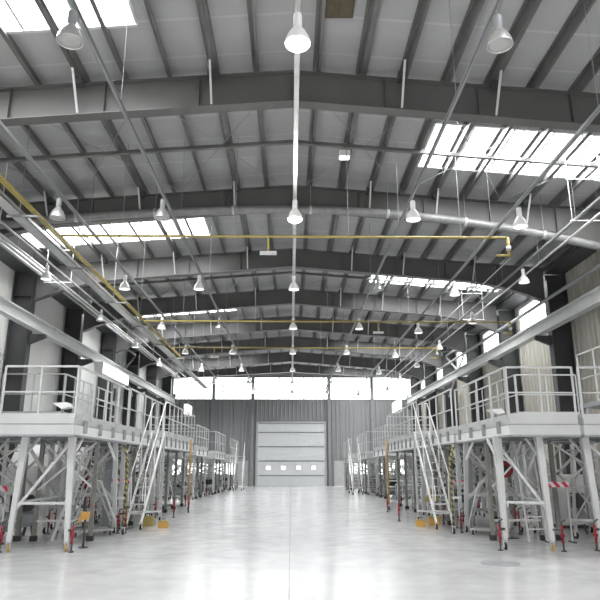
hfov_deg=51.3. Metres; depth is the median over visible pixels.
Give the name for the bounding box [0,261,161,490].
wall
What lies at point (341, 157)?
diffuser
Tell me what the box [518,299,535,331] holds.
window
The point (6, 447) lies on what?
dock
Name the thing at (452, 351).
brace
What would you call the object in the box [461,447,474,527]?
curved panel
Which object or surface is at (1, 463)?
frame
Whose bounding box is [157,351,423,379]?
roof beam
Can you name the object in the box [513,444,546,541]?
ladder
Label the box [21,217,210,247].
window
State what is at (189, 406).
diffuser
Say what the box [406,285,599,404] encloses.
beam
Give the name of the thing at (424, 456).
frame
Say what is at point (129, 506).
jack
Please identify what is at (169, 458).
frame
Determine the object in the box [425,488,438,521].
warning sign
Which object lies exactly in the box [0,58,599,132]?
roof beam
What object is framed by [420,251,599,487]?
wall
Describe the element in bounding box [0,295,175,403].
beam
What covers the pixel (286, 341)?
roof beam
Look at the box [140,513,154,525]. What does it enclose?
tool case
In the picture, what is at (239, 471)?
door
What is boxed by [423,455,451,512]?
frame
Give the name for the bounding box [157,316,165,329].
lamp
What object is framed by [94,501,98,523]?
jack
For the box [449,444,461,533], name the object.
post
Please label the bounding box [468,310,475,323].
lamp
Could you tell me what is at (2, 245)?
conduit
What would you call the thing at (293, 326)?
lamp
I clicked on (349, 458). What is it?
stair
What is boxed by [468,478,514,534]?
cradle
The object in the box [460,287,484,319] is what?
hanger
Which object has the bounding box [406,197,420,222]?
lamp
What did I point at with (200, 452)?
dock
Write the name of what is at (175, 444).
dock
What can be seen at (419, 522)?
tool case
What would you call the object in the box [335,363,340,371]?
lamp
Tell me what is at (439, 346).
lamp
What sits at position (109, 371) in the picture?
diffuser
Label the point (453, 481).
board
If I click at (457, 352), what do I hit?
window
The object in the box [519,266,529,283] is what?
lamp
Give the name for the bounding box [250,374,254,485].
post
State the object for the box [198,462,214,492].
frame
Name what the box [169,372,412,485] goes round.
wall
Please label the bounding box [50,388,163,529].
dock
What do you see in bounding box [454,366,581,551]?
work platform
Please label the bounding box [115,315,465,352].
roof beam
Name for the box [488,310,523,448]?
steel column
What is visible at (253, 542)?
floor
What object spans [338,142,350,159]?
emergency light
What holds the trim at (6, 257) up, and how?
attached to the wall at (43, 352)
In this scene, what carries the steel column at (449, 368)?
on the floor
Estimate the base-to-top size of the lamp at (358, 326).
0.563 m
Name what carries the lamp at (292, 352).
hanging from the cable tray at (297, 3)
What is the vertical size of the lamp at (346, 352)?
0.563 m
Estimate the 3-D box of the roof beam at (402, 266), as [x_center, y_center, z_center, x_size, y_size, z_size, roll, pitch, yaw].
[-0.337,-1.088,25.331,20.700,2.251,0.889,0,-15,-1]
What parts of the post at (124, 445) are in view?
post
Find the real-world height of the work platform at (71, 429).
3.801 m
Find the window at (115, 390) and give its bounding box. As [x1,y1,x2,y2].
[110,387,117,422]
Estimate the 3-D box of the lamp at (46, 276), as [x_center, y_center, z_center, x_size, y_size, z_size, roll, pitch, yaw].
[-8.221,-0.937,20.308,0.350,0.563,0.346,0,-15,-1]
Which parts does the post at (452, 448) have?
post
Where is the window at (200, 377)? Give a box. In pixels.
[173,377,211,399]
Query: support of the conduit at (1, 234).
hanging from the ceiling
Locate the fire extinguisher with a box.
[76,466,88,527]
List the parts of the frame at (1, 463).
rail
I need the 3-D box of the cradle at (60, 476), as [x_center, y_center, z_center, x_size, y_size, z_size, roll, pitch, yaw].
[-8.213,6.805,21.704,1.101,1.386,0.710,0,-15,-1]
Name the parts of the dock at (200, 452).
bearer frame, leg, leg, leg, leg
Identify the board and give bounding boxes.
[0,486,7,544]
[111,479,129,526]
[452,480,473,527]
[544,482,576,542]
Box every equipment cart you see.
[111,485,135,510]
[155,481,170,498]
[364,476,375,492]
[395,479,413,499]
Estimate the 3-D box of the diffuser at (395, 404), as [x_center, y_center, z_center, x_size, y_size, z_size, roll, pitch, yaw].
[5.898,6.628,38.784,0.015,0.600,2.100,0,-15,-1]
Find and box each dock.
[0,365,64,541]
[0,373,112,514]
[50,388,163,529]
[111,401,194,514]
[151,424,208,499]
[169,431,225,494]
[187,438,238,490]
[343,438,393,490]
[356,431,411,494]
[373,425,420,498]
[387,401,480,514]
[417,388,532,528]
[469,374,579,521]
[515,366,599,550]
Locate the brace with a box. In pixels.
[445,350,464,396]
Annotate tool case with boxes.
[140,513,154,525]
[158,518,168,527]
[415,517,425,526]
[428,514,440,525]
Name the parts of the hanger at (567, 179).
rod, cross arm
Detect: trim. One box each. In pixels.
[0,241,172,376]
[405,246,596,379]
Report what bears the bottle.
on the fire extinguisher
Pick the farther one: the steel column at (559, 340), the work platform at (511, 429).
the steel column at (559, 340)
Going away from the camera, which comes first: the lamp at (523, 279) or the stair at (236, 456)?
the lamp at (523, 279)
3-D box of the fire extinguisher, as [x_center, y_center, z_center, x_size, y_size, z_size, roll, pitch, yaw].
[-6.214,5.672,18.045,0.300,1.700,0.338,0,-15,-1]
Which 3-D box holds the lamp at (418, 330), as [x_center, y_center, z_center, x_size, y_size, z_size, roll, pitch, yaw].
[4.945,1.115,26.162,0.350,0.563,0.346,0,-15,-1]
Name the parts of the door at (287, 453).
panel, stiffening rail, panel, stiffening rail, panel, stiffening rail, stiffening rail, panel, stiffening rail, panel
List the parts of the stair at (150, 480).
handrail, support leg, rail, handrail, support leg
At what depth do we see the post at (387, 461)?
25.24 m
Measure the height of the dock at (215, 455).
3.771 m
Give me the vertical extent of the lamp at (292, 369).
0.563 m
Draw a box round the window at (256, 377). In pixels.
[251,377,327,399]
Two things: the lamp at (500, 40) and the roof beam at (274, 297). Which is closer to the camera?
the lamp at (500, 40)
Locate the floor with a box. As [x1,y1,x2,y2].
[0,486,599,599]
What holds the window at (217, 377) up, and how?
in the wall at (349, 418)
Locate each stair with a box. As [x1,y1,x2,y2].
[126,402,167,529]
[233,444,244,490]
[348,438,362,494]
[411,403,454,529]
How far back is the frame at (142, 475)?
23.02 m
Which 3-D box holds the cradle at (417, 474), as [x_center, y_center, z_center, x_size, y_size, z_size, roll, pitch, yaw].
[5.142,8.065,26.446,0.710,1.386,1.101,-5,-16,20]
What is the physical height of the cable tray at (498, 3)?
2.610 m
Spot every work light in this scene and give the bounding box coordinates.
[53,402,73,412]
[486,408,504,416]
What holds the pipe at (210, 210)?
hanging from the ceiling
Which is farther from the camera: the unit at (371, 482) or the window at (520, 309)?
the unit at (371, 482)
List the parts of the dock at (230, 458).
leg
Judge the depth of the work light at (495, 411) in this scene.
15.04 m
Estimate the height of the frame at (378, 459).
2.101 m
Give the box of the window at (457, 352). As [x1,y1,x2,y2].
[456,351,458,368]
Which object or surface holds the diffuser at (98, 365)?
attached to the box light at (102, 368)
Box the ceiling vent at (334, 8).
[325,0,354,17]
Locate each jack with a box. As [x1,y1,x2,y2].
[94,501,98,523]
[125,506,129,532]
[172,497,176,517]
[397,499,400,520]
[442,501,445,523]
[513,504,517,525]
[517,507,521,534]
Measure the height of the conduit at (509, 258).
1.563 m
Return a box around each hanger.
[0,163,7,223]
[44,232,75,282]
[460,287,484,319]
[564,154,599,220]
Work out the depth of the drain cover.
11.22 m
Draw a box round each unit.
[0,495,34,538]
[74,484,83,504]
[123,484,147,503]
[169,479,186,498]
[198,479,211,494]
[216,476,227,489]
[370,476,383,489]
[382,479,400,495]
[440,484,446,508]
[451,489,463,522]
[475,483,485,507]
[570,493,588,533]
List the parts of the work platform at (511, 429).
post, leg, post, post, rail, rail, leg, post, leg, post, post, leg, bearer frame, rail, leg, post, rail, board plate, leg, post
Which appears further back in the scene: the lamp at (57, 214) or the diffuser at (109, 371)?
the diffuser at (109, 371)
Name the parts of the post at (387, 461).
post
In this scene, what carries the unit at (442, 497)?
on the floor
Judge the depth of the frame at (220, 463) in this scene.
45.83 m
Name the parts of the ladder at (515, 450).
rail, rail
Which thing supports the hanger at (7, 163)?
hanging from the ceiling
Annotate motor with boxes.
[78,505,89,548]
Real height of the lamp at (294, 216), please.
0.651 m
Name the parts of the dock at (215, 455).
rail, leg, leg, leg, leg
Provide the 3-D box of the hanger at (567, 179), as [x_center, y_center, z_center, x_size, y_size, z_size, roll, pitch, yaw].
[7.685,-3.086,16.864,1.000,2.054,0.029,0,-15,-1]
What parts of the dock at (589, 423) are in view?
leg, leg, bearer frame, post, leg, rail, leg, rail, board plate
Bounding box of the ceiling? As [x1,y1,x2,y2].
[0,0,599,371]
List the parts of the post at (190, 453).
post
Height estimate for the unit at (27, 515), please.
1.021 m
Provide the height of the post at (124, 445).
2.256 m
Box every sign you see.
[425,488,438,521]
[498,461,518,538]
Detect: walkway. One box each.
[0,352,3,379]
[576,345,599,497]
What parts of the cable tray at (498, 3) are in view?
hanger rod, hanger rod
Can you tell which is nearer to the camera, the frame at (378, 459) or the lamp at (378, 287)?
the lamp at (378, 287)
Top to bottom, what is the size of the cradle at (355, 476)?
1.386 m
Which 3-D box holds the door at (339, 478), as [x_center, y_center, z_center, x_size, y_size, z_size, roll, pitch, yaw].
[3.457,15.243,54.955,0.900,2.150,0.155,0,-15,-1]
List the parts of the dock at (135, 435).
leg, leg, leg, bearer frame, leg, post, leg, post, post, leg, rail, rail, leg, post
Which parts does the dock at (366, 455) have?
leg, leg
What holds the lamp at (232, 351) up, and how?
hanging from the cable tray at (80, 18)
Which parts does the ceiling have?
bracing rod, bracing rod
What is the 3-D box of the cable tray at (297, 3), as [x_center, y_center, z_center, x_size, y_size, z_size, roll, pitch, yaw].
[-0.278,-0.824,26.084,0.100,2.824,54.000,0,-15,-1]
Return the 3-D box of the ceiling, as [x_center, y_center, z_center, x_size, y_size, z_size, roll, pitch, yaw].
[-0.343,-1.779,25.974,23.100,1.307,65.300,0,-15,-1]
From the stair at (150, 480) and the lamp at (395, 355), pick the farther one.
the lamp at (395, 355)
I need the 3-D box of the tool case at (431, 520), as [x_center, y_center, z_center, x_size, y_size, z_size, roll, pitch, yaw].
[3.997,6.535,18.603,0.340,0.319,0.200,0,-15,-1]
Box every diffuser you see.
[95,362,101,372]
[103,363,128,384]
[188,405,191,414]
[340,156,348,159]
[392,400,397,412]
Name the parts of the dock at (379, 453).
leg, leg, leg, bearer frame, leg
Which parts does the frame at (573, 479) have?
rail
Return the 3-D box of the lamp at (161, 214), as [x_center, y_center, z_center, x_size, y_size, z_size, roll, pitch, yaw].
[-3.188,-2.150,14.495,0.350,0.563,0.346,0,-15,-1]
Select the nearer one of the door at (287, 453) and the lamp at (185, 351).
the lamp at (185, 351)
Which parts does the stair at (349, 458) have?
support leg, support leg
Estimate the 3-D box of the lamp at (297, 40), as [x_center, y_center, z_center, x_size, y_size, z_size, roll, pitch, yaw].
[-0.031,-3.693,8.514,0.350,0.651,0.346,0,-15,-1]
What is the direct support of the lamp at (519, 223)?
hanging from the cable tray at (596, 112)
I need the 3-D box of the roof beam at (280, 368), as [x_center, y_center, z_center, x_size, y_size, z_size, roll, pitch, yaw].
[-0.754,6.159,54.444,20.700,1.314,0.888,0,-15,-1]
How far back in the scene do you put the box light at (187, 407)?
38.93 m
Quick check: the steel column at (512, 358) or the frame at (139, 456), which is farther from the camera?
the steel column at (512, 358)
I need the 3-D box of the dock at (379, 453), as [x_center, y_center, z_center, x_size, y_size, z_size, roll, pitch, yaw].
[5.652,9.085,35.024,2.510,3.821,5.020,0,-15,-1]
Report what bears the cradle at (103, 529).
on the floor
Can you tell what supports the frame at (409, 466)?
on the floor
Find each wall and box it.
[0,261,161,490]
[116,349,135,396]
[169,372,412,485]
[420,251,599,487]
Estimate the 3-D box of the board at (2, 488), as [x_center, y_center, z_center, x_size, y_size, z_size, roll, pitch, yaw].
[-6.957,4.842,14.063,0.640,1.260,0.340,0,-15,-1]
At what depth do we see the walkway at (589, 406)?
17.35 m
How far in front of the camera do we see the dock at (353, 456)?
46.19 m
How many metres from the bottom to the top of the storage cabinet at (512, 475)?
1.900 m
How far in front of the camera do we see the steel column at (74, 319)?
30.60 m
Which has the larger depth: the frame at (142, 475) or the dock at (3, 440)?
the frame at (142, 475)
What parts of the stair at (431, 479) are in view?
support leg, handrail, rail, support leg, handrail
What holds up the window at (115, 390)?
in the wall at (43, 352)
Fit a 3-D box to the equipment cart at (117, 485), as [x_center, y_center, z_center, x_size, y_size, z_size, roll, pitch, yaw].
[-6.599,7.383,23.166,0.680,1.018,1.077,-5,-16,20]
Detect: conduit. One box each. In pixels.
[0,232,187,383]
[0,235,181,380]
[0,242,174,377]
[383,258,510,378]
[390,212,599,384]
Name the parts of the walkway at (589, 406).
post, rail, leg, post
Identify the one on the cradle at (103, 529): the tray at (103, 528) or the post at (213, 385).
the tray at (103, 528)
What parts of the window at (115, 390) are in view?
pane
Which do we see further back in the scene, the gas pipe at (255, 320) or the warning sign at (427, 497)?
the gas pipe at (255, 320)
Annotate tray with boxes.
[0,120,226,389]
[0,154,195,385]
[68,0,255,389]
[74,526,109,530]
[292,0,301,386]
[325,0,503,389]
[355,0,599,391]
[382,160,599,386]
[473,526,500,528]
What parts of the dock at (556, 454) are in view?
post, post, rail, rail, post, post, post, leg, leg, rail, post, rail, board plate, leg, leg, post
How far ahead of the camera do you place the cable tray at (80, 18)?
11.86 m
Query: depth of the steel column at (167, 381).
53.87 m
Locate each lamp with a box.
[40,264,51,280]
[49,195,64,220]
[56,6,82,49]
[96,308,104,321]
[119,273,129,290]
[132,338,138,347]
[154,196,168,220]
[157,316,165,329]
[182,344,188,353]
[194,273,203,290]
[215,318,223,329]
[229,345,235,353]
[285,8,310,52]
[287,200,301,223]
[288,276,298,290]
[289,318,296,329]
[289,345,295,354]
[290,362,294,371]
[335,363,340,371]
[343,343,349,354]
[355,318,362,329]
[373,276,383,291]
[392,349,398,357]
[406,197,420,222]
[414,323,422,333]
[437,340,442,349]
[449,281,459,296]
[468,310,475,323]
[487,10,513,53]
[513,204,527,229]
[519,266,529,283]
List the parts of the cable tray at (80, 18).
hanger rod, hanger rod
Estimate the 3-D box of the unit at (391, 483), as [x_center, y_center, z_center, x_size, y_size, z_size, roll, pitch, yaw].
[5.080,10.453,34.700,1.120,1.021,0.400,8,-17,-28]
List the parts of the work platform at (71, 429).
post, leg, board plate, leg, post, rail, rail, leg, bearer frame, leg, post, post, post, leg, rail, rail, post, leg, post, post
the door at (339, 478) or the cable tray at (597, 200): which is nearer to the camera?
the cable tray at (597, 200)
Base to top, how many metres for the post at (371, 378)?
9.900 m
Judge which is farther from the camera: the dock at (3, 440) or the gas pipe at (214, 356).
the gas pipe at (214, 356)
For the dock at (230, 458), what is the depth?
45.87 m
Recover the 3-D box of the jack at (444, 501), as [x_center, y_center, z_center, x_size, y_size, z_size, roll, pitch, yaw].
[4.363,6.443,18.944,0.150,0.671,0.110,0,-15,-1]
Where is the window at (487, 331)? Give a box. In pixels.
[482,330,489,352]
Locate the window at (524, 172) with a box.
[416,120,599,181]
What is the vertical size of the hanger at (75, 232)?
2.023 m
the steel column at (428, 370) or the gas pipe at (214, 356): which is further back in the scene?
the steel column at (428, 370)
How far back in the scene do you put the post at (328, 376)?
55.51 m
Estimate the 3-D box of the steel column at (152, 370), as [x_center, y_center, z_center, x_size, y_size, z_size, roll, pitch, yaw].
[-11.144,9.560,47.487,1.440,9.300,0.560,0,-15,-1]
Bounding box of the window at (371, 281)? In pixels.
[368,275,498,291]
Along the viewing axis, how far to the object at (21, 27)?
16.91 m
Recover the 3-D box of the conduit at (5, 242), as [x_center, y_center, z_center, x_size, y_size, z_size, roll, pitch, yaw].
[-9.118,-0.375,27.390,0.100,1.688,47.000,0,-15,-1]
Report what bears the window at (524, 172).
attached to the ceiling
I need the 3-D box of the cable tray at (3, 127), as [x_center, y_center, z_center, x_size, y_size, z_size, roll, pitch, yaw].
[-5.739,-0.643,25.957,0.076,2.409,54.000,0,-15,-1]
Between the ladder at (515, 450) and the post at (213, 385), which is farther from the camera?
the post at (213, 385)
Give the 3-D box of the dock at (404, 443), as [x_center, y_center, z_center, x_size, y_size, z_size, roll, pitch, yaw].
[5.339,6.599,26.056,2.325,4.021,7.420,0,-15,-1]
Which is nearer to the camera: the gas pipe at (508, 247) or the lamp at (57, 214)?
the lamp at (57, 214)
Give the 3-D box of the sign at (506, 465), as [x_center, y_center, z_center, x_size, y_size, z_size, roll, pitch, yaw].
[5.075,4.919,15.442,0.400,1.820,0.370,0,-15,-1]
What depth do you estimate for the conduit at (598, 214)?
21.06 m
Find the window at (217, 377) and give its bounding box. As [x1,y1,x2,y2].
[215,377,250,399]
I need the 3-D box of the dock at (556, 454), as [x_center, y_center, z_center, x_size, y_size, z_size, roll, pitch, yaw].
[8.031,5.395,22.689,2.110,4.621,5.620,0,-15,-1]
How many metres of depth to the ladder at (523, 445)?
18.94 m
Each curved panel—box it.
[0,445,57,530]
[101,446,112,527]
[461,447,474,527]
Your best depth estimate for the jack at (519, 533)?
16.12 m
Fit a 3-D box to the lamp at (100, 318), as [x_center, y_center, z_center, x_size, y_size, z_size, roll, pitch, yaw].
[-8.304,0.603,26.107,0.350,0.563,0.346,0,-15,-1]
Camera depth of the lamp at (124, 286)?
20.15 m
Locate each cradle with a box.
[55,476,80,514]
[70,478,116,536]
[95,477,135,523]
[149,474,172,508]
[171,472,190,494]
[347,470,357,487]
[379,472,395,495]
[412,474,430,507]
[430,476,463,518]
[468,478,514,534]
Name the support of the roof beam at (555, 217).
attached to the ceiling
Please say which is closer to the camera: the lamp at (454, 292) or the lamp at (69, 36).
the lamp at (69, 36)
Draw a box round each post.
[115,444,128,534]
[183,439,191,509]
[209,378,215,476]
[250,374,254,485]
[327,375,331,485]
[370,377,375,474]
[386,439,394,509]
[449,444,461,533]
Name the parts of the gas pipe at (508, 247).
hanger rod, hanger rod, drop leg, hanger rod, hanger rod, drop leg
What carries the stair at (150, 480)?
on the floor
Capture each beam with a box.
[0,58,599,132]
[0,181,599,241]
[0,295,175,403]
[33,246,545,302]
[82,288,497,333]
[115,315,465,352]
[139,336,441,367]
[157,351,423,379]
[172,363,409,378]
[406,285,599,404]
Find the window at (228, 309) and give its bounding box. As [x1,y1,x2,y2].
[142,309,236,317]
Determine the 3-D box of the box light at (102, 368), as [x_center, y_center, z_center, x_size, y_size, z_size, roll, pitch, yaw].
[-9.965,3.952,33.257,0.435,0.635,5.015,0,-15,-1]
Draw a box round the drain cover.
[481,561,519,566]
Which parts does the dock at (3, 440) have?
leg, bearer frame, leg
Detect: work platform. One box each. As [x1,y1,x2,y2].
[0,365,129,552]
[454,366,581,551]
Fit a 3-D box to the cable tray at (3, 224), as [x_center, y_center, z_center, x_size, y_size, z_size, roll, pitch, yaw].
[-8.289,-0.710,25.939,0.076,1.890,54.000,0,-15,-1]
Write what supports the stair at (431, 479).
on the floor
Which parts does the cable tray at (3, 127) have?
hanger rod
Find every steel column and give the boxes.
[0,272,46,481]
[56,308,92,447]
[88,333,116,497]
[119,351,146,474]
[143,365,164,471]
[159,376,177,486]
[404,376,421,486]
[417,366,437,467]
[434,352,460,486]
[457,334,485,481]
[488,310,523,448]
[533,274,582,473]
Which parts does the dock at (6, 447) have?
post, leg, board plate, post, rail, rail, leg, post, post, post, post, rail, rail, post, post, post, post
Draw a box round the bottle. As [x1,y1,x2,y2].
[81,470,88,487]
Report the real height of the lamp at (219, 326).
0.563 m
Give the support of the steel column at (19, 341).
on the floor
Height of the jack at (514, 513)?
0.671 m
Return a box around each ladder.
[50,444,93,540]
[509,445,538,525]
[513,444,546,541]
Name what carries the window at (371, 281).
attached to the ceiling
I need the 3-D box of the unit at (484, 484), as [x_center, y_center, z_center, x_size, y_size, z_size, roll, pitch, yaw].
[7.526,8.185,26.161,1.120,1.021,0.400,8,-17,-28]
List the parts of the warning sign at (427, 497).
sign plate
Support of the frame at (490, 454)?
on the floor
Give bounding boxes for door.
[237,461,248,485]
[255,421,326,485]
[334,461,344,485]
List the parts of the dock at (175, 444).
leg, bearer frame, post, leg, post, post, leg, post, rail, rail, leg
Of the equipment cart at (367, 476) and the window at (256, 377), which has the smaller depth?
the equipment cart at (367, 476)
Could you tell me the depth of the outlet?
16.52 m
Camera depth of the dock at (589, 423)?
14.17 m
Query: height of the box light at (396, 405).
5.217 m
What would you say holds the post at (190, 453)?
on the floor
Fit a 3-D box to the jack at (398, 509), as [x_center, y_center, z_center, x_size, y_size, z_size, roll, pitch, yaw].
[3.177,6.721,19.991,0.150,0.671,0.110,0,-15,-1]
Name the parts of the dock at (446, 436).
post, post, leg, rail, rail, leg, post, post, leg, post, leg, bearer frame, leg, leg, leg, leg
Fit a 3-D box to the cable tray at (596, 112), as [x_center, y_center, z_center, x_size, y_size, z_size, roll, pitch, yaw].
[4.960,-0.531,26.082,0.076,2.577,54.000,0,-15,-1]
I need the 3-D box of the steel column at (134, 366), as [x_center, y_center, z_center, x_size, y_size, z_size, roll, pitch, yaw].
[-11.060,8.020,41.688,1.440,9.300,0.560,0,-15,-1]
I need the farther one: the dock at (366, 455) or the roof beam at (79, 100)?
the dock at (366, 455)
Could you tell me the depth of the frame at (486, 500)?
23.67 m
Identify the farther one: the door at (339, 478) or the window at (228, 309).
the door at (339, 478)
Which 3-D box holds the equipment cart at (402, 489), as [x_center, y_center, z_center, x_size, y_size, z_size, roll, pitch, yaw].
[5.654,10.047,33.194,1.077,1.018,0.680,8,-17,-28]
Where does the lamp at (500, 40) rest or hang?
hanging from the cable tray at (498, 3)
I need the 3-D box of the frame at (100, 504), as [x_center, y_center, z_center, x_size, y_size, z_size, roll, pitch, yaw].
[-6.204,6.293,21.170,1.135,2.101,0.150,8,-17,-28]
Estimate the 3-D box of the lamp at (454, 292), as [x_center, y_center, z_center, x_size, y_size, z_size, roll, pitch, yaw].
[5.028,-0.426,20.363,0.350,0.563,0.346,0,-15,-1]
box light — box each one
[94,361,128,385]
[183,349,191,415]
[392,338,401,413]
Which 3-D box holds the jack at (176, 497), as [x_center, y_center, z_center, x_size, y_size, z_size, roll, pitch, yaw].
[-4.294,7.105,21.437,0.150,0.671,0.110,0,-15,-1]
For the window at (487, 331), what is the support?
in the wall at (585, 328)
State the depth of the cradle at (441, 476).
20.94 m
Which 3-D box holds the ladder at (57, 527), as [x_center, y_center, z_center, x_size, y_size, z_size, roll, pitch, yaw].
[-5.496,4.642,15.141,0.717,2.220,0.455,0,-15,-1]
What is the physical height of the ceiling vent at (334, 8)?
0.060 m
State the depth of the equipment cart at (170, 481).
32.85 m
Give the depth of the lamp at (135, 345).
31.81 m
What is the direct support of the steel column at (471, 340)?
on the floor
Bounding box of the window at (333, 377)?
[333,377,369,399]
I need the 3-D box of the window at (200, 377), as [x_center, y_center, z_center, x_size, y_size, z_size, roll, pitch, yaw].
[-9.693,8.011,56.751,3.660,2.070,0.130,0,-15,-1]
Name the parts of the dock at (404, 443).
leg, rail, leg, post, post, leg, bearer frame, leg, leg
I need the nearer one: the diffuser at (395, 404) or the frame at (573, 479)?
the frame at (573, 479)
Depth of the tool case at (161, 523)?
17.69 m
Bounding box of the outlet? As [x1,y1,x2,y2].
[496,254,510,256]
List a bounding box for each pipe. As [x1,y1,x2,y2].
[0,183,599,388]
[60,139,510,256]
[144,283,511,334]
[171,307,437,357]
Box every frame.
[0,450,21,534]
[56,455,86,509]
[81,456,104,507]
[97,454,132,516]
[135,456,150,507]
[136,455,156,514]
[168,458,181,486]
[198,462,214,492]
[217,463,224,489]
[377,459,379,493]
[408,459,411,496]
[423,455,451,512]
[424,456,443,498]
[470,453,500,521]
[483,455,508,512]
[567,449,599,538]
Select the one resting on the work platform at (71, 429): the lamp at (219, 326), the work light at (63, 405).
the work light at (63, 405)
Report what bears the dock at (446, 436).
on the floor
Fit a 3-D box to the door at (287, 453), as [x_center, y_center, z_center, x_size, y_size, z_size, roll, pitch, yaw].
[-0.783,13.582,55.327,6.260,5.550,0.170,0,-15,-1]
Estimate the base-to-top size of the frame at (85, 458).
2.101 m
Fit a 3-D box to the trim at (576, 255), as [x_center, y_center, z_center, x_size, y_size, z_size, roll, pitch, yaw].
[10.468,-1.125,25.801,0.780,0.180,65.000,0,-15,-1]
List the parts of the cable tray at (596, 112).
hanger rod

